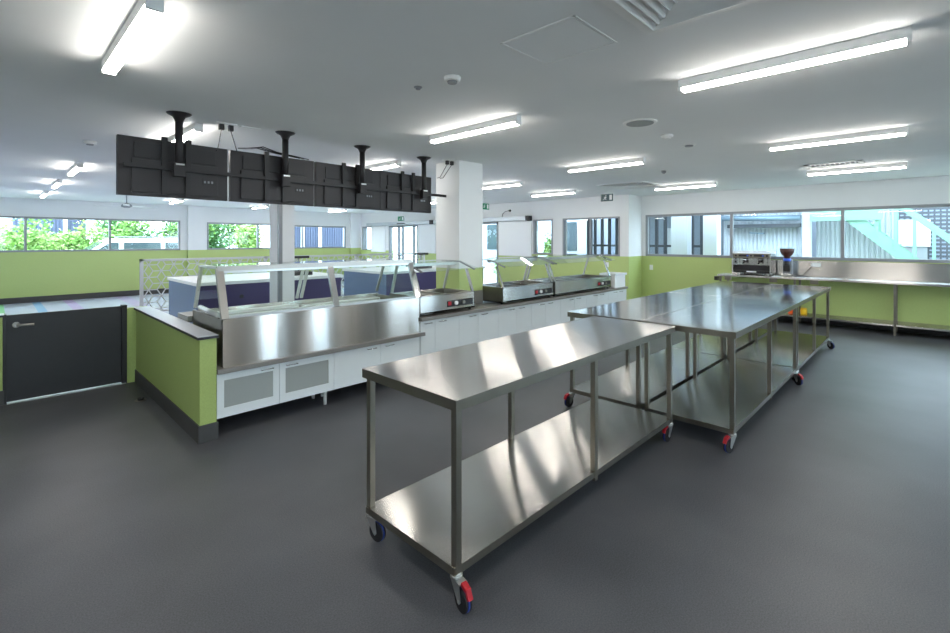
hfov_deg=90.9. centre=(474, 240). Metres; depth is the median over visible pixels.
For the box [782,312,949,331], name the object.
shelf
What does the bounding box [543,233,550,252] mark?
shrub
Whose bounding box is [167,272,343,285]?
island countertop
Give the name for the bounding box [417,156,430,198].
ceiling mount
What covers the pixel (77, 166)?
ceiling light
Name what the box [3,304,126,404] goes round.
door
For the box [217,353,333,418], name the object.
base cabinet
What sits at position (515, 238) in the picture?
sliding panel
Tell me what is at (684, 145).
sprinkler head
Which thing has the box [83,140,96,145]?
smoke detector
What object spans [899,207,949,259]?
mesh fence
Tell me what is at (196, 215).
column
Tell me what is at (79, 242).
shrub
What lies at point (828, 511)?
floor
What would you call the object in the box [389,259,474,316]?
display case
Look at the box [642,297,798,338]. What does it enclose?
countertop
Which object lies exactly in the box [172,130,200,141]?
diffuser
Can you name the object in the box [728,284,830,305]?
countertop
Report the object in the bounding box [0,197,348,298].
wall
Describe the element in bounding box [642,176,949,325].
wall
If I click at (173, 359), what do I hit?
wall
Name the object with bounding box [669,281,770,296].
countertop
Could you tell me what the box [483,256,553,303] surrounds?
food warmer
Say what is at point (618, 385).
shelf
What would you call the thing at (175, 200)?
ceiling light
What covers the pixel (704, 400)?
shelf
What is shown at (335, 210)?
ceiling light
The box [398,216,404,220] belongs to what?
exit sign
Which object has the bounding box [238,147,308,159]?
cable bundle
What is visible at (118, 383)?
trim
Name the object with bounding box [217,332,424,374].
countertop
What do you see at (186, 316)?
ledge
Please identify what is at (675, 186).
diffuser
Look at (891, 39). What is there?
ceiling light
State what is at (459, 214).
column
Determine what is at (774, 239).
wall
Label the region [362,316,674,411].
countertop
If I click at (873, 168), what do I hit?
diffuser
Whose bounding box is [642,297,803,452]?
prep table
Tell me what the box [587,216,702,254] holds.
fence
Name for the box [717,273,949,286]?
countertop
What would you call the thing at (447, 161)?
power outlet
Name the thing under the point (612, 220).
wall
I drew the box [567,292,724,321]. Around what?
countertop
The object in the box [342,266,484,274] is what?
island countertop
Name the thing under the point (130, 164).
rail
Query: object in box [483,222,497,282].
door
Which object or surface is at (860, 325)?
baseboard
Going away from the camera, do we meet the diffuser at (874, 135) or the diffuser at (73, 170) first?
the diffuser at (874, 135)
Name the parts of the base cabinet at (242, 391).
door, inset panel, door, inset panel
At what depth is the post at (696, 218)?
15.36 m
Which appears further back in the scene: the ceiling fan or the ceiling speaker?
the ceiling fan
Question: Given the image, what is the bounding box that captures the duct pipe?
[721,215,800,220]
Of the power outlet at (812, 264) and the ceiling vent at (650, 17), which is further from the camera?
the power outlet at (812, 264)
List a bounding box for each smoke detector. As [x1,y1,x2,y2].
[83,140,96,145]
[444,74,460,84]
[661,134,672,139]
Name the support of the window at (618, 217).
in the wall at (558, 210)
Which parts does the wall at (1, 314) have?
skirting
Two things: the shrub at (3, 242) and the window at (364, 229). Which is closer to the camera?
the shrub at (3, 242)
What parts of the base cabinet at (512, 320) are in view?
door, door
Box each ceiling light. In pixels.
[40,191,47,197]
[52,179,62,188]
[67,162,82,175]
[102,0,163,75]
[168,123,202,141]
[169,199,183,203]
[252,205,268,208]
[329,209,346,211]
[365,160,400,169]
[429,114,521,143]
[483,181,522,188]
[531,190,575,196]
[567,157,644,172]
[654,182,716,190]
[678,26,911,93]
[768,126,908,150]
[806,162,907,175]
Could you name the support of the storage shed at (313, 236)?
on the ground
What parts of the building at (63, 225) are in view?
post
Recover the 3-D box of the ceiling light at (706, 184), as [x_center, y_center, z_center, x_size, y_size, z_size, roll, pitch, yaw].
[4.034,-1.040,9.011,1.150,0.078,0.068,0,0,44]
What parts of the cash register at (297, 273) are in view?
drawer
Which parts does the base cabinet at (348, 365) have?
door, door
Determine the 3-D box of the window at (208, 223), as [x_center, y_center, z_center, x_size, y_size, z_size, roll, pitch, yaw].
[-7.852,-0.140,15.807,0.090,0.880,2.190,0,0,44]
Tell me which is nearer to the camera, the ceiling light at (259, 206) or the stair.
the stair
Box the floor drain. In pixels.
[135,396,146,401]
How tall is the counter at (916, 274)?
1.205 m
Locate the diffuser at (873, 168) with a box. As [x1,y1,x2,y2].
[808,166,904,175]
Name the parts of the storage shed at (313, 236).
post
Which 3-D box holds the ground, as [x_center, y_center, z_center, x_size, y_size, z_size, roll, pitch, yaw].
[-0.932,1.835,13.421,48.000,0.230,42.000,0,0,44]
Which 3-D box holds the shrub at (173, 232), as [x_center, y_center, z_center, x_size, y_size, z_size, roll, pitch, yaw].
[-12.504,0.213,19.965,2.392,3.017,2.241,0,0,44]
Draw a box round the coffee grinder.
[780,247,794,276]
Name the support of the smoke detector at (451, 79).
attached to the ceiling at (337, 75)
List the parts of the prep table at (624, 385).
leg, leg, leg, leg, leg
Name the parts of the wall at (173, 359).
skirting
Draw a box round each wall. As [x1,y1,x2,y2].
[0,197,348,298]
[0,313,3,405]
[127,306,218,443]
[361,194,632,299]
[611,209,949,258]
[633,195,641,298]
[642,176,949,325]
[724,212,801,256]
[816,209,894,258]
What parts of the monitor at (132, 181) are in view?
bracket rail, vent panel, bracket rail, connector plate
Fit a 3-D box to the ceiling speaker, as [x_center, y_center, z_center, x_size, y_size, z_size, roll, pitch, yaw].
[1.512,-1.074,4.287,0.300,0.012,0.300,0,0,44]
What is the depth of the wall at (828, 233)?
11.44 m
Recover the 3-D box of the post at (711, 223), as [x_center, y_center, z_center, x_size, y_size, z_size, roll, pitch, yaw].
[5.699,0.060,11.252,0.310,3.320,0.300,0,0,44]
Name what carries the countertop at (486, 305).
on the base cabinet at (440, 334)
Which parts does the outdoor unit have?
casing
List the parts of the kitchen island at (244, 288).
panel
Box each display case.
[193,258,419,367]
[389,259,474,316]
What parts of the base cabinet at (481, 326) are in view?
door, door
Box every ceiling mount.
[166,111,191,177]
[275,131,295,186]
[354,145,369,193]
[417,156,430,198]
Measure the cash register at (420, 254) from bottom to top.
0.384 m
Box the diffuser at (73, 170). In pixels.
[68,167,81,175]
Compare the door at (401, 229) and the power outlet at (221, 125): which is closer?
the power outlet at (221, 125)
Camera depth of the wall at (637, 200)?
11.31 m
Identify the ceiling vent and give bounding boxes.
[596,181,664,189]
[599,0,759,35]
[804,159,864,167]
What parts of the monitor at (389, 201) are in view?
bracket rail, vent panel, bracket rail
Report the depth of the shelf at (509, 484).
2.75 m
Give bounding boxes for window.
[0,216,179,251]
[207,222,269,249]
[295,225,345,248]
[362,226,371,249]
[533,219,552,254]
[563,216,619,255]
[646,203,949,262]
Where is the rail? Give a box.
[124,162,445,196]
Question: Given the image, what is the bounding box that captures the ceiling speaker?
[623,118,656,126]
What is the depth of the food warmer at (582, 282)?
7.94 m
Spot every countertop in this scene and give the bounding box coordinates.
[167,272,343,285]
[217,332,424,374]
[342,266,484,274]
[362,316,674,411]
[419,286,627,321]
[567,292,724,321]
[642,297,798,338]
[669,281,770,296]
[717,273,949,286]
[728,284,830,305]
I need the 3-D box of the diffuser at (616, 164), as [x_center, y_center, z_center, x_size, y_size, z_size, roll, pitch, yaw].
[1.793,-1.012,6.497,1.106,0.020,0.064,0,0,44]
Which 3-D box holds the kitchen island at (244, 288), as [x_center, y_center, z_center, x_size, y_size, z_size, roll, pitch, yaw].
[-4.282,1.150,9.253,1.820,0.900,2.690,0,0,44]
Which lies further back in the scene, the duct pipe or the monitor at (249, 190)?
the duct pipe
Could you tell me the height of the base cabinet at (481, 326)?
0.680 m
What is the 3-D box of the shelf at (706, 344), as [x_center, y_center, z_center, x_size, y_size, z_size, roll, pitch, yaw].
[3.659,1.447,6.861,0.694,0.038,2.370,0,0,44]
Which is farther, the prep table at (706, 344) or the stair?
the stair
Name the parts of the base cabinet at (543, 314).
door, door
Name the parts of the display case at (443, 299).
post, post, glass, post, control panel, canopy arm, post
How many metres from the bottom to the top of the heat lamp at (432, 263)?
0.037 m
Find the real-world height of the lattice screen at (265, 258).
1.200 m
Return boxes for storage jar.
[800,308,806,314]
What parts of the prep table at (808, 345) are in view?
leg, leg, leg, leg, leg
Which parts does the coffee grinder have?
spout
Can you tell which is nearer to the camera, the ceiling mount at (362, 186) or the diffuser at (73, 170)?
the ceiling mount at (362, 186)
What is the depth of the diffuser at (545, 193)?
10.39 m
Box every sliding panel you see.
[371,226,385,251]
[418,225,435,252]
[499,221,531,255]
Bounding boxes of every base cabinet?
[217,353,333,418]
[321,337,419,396]
[419,316,458,354]
[459,310,497,345]
[498,304,530,337]
[531,299,560,329]
[561,295,586,322]
[587,292,607,307]
[608,289,625,303]
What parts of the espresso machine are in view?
panel, panel, cup rail, panel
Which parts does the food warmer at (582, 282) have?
post, post, glass, post, control panel, post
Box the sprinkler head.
[682,144,695,146]
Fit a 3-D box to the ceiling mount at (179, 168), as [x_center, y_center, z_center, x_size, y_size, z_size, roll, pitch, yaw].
[-2.517,-0.809,3.979,0.190,0.538,0.190,0,0,44]
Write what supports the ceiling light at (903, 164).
attached to the ceiling at (337, 75)
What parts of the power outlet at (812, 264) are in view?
plate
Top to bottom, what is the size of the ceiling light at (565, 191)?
0.078 m
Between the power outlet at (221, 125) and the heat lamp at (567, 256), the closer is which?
the power outlet at (221, 125)
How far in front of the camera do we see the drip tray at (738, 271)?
9.36 m
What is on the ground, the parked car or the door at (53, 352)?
the parked car
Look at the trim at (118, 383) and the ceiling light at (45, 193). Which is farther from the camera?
the ceiling light at (45, 193)
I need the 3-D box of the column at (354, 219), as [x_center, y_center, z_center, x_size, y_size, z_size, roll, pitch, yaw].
[-4.817,0.260,18.812,0.120,2.680,0.450,0,0,44]
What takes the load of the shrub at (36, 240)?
on the ground
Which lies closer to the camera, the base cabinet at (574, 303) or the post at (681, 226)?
the base cabinet at (574, 303)
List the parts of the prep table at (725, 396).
leg, leg, leg, leg, leg, leg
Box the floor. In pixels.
[0,281,949,632]
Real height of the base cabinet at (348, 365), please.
0.515 m
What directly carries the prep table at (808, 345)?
on the floor
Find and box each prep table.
[362,316,674,613]
[564,292,724,409]
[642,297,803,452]
[669,281,770,358]
[728,284,834,380]
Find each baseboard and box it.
[0,278,343,304]
[777,316,949,336]
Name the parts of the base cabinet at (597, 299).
door, door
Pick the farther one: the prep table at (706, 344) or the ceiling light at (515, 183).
the ceiling light at (515, 183)
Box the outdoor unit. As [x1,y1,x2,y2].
[895,219,929,258]
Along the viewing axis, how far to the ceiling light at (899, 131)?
4.77 m
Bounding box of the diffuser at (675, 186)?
[655,185,714,190]
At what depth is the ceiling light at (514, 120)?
4.34 m
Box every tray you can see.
[727,223,801,227]
[734,270,769,272]
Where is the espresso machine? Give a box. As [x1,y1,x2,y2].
[732,251,775,275]
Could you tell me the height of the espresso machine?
0.480 m
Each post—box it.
[650,215,723,254]
[671,216,691,254]
[703,215,720,254]
[802,212,811,256]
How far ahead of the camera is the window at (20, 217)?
12.91 m
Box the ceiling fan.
[93,195,157,207]
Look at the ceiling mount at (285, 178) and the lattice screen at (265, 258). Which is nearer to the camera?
the ceiling mount at (285, 178)
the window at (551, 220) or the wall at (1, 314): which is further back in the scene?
the window at (551, 220)
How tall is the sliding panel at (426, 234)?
0.970 m
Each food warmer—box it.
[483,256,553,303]
[526,254,611,296]
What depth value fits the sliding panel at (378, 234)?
18.01 m
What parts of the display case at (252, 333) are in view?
post, rail, post, cold plate, post, deck rail, glass, post, rail, panel, post, post, post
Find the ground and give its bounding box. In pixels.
[393,259,496,283]
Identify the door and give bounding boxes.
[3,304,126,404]
[389,225,417,265]
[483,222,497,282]
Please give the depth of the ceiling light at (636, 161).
6.43 m
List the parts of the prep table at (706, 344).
leg, leg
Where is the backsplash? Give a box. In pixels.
[732,260,949,282]
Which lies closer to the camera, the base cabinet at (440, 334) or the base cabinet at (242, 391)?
the base cabinet at (242, 391)
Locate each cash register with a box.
[295,256,312,275]
[414,253,431,268]
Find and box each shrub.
[0,218,71,249]
[0,226,16,249]
[45,220,113,249]
[88,220,149,239]
[95,221,160,238]
[151,222,176,237]
[158,222,214,237]
[209,224,228,247]
[215,224,259,247]
[233,225,264,247]
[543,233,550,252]
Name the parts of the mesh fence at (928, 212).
rail, rail, rail, rail, rail, rail, rail, rail, rail, rail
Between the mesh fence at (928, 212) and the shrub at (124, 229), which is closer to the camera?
the mesh fence at (928, 212)
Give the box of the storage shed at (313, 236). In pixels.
[295,227,342,246]
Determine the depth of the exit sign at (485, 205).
11.93 m
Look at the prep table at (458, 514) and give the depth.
2.69 m
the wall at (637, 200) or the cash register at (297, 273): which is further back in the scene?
the wall at (637, 200)
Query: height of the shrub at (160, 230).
4.227 m
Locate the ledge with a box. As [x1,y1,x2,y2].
[178,311,192,321]
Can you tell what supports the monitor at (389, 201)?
attached to the ceiling mount at (423, 193)
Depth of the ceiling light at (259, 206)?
14.41 m
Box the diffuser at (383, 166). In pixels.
[373,164,397,169]
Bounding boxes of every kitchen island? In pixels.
[167,272,343,323]
[342,266,484,295]
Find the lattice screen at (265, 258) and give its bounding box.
[139,252,424,311]
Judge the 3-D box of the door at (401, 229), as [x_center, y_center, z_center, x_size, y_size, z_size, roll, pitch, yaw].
[-2.591,0.530,17.029,1.720,2.140,0.100,0,0,44]
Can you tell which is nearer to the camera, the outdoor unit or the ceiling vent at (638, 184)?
the ceiling vent at (638, 184)
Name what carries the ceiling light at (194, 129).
attached to the ceiling at (337, 75)
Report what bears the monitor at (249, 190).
attached to the ceiling mount at (285, 178)
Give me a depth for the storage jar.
8.90 m
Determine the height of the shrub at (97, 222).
4.065 m
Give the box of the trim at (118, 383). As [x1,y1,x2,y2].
[7,382,125,404]
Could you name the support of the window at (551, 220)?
in the wall at (558, 210)
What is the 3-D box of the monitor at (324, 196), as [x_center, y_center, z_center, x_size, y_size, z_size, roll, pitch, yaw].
[-1.438,-0.621,5.370,0.091,0.505,0.849,0,0,41]
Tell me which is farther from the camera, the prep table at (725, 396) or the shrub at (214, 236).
the shrub at (214, 236)
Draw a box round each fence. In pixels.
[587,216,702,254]
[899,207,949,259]
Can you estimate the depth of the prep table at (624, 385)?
4.84 m
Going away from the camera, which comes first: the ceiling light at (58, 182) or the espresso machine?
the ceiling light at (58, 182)
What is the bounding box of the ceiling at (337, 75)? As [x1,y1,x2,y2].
[0,0,949,213]
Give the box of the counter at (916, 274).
[717,260,949,335]
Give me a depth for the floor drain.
4.66 m
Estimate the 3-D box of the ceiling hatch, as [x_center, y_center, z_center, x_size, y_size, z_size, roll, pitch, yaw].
[0.457,-1.078,2.556,0.471,0.004,0.430,0,0,44]
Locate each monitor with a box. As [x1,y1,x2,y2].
[116,134,227,200]
[229,150,313,205]
[314,162,379,209]
[380,171,430,212]
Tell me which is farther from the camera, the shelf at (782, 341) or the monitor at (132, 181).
the shelf at (782, 341)
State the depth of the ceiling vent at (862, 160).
6.55 m
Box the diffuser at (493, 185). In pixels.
[483,184,519,188]
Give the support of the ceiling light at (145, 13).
attached to the ceiling at (337, 75)
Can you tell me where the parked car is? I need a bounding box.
[85,236,177,248]
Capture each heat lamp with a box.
[406,262,456,266]
[487,258,536,262]
[539,255,595,259]
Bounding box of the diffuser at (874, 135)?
[770,133,905,150]
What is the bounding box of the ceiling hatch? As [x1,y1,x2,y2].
[500,15,616,64]
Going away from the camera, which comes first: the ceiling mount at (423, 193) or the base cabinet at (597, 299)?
the ceiling mount at (423, 193)
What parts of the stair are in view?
handrail, handrail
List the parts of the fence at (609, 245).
rail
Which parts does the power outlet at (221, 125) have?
plate, blank plate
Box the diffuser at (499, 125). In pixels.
[431,122,516,142]
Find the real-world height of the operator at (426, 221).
0.140 m
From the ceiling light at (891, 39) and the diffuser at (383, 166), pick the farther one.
the diffuser at (383, 166)
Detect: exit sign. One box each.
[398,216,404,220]
[483,198,488,209]
[601,190,613,201]
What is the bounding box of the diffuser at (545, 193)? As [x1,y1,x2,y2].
[532,192,574,196]
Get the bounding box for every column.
[187,206,205,275]
[270,204,294,302]
[349,213,360,267]
[436,160,482,303]
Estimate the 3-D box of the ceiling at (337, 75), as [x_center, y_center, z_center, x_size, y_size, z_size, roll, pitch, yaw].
[-2.001,-1.155,7.569,20.200,0.150,14.500,0,0,44]
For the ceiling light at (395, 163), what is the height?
0.078 m
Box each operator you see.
[366,220,432,225]
[433,215,531,223]
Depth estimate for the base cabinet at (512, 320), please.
6.51 m
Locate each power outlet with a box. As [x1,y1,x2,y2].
[213,121,260,153]
[438,159,455,178]
[797,263,820,275]
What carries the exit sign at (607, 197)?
hanging from the ceiling at (337, 75)
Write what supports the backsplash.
attached to the wall at (916, 304)
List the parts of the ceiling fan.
motor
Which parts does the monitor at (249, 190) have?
bracket rail, vent panel, bracket rail, connector plate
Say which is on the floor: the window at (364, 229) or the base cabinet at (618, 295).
the base cabinet at (618, 295)
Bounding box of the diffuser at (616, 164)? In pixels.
[569,162,641,171]
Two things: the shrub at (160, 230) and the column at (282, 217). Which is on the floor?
the column at (282, 217)
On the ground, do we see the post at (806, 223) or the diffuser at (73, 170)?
the post at (806, 223)
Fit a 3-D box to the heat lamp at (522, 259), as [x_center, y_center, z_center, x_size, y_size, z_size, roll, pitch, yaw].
[0.578,0.296,6.999,0.080,0.037,1.075,0,0,44]
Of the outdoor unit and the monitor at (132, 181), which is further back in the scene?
the outdoor unit
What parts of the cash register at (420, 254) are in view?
drawer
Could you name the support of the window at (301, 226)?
in the wall at (22, 274)
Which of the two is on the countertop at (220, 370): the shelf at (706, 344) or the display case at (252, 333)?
the display case at (252, 333)
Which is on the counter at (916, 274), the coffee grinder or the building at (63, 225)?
the coffee grinder
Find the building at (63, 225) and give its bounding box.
[11,218,85,249]
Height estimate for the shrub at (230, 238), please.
3.871 m
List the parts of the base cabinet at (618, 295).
door, door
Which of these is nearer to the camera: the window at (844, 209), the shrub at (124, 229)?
the window at (844, 209)
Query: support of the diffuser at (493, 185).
attached to the ceiling light at (515, 183)
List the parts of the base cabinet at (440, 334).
door, door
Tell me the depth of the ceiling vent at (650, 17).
2.17 m
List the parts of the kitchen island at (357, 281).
panel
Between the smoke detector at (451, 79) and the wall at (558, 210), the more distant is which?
the wall at (558, 210)
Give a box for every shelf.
[366,398,669,576]
[570,348,722,408]
[644,358,795,434]
[672,328,766,358]
[736,331,828,370]
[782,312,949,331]
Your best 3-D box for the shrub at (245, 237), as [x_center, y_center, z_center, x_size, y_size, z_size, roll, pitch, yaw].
[-9.842,0.421,20.247,1.503,2.601,1.366,0,0,44]
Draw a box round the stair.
[810,208,949,258]
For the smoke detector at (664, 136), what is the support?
attached to the ceiling at (337, 75)
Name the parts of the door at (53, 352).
lever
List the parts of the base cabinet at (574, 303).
door, door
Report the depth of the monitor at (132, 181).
3.96 m
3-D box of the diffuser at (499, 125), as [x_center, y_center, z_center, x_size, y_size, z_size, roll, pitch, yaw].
[-0.033,-1.012,4.433,1.106,0.020,0.064,0,0,44]
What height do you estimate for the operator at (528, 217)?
0.140 m
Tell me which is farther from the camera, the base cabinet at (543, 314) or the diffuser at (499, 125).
the base cabinet at (543, 314)
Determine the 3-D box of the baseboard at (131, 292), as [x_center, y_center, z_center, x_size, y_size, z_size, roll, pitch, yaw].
[-9.357,1.525,14.195,0.012,0.150,13.400,0,0,44]
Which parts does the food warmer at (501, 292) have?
canopy arm, post, glass, post, canopy arm, control panel, post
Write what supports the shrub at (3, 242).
on the ground
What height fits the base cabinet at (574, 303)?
0.680 m
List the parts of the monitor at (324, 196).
bracket rail, vent panel, bracket rail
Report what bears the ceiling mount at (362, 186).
attached to the ceiling at (337, 75)

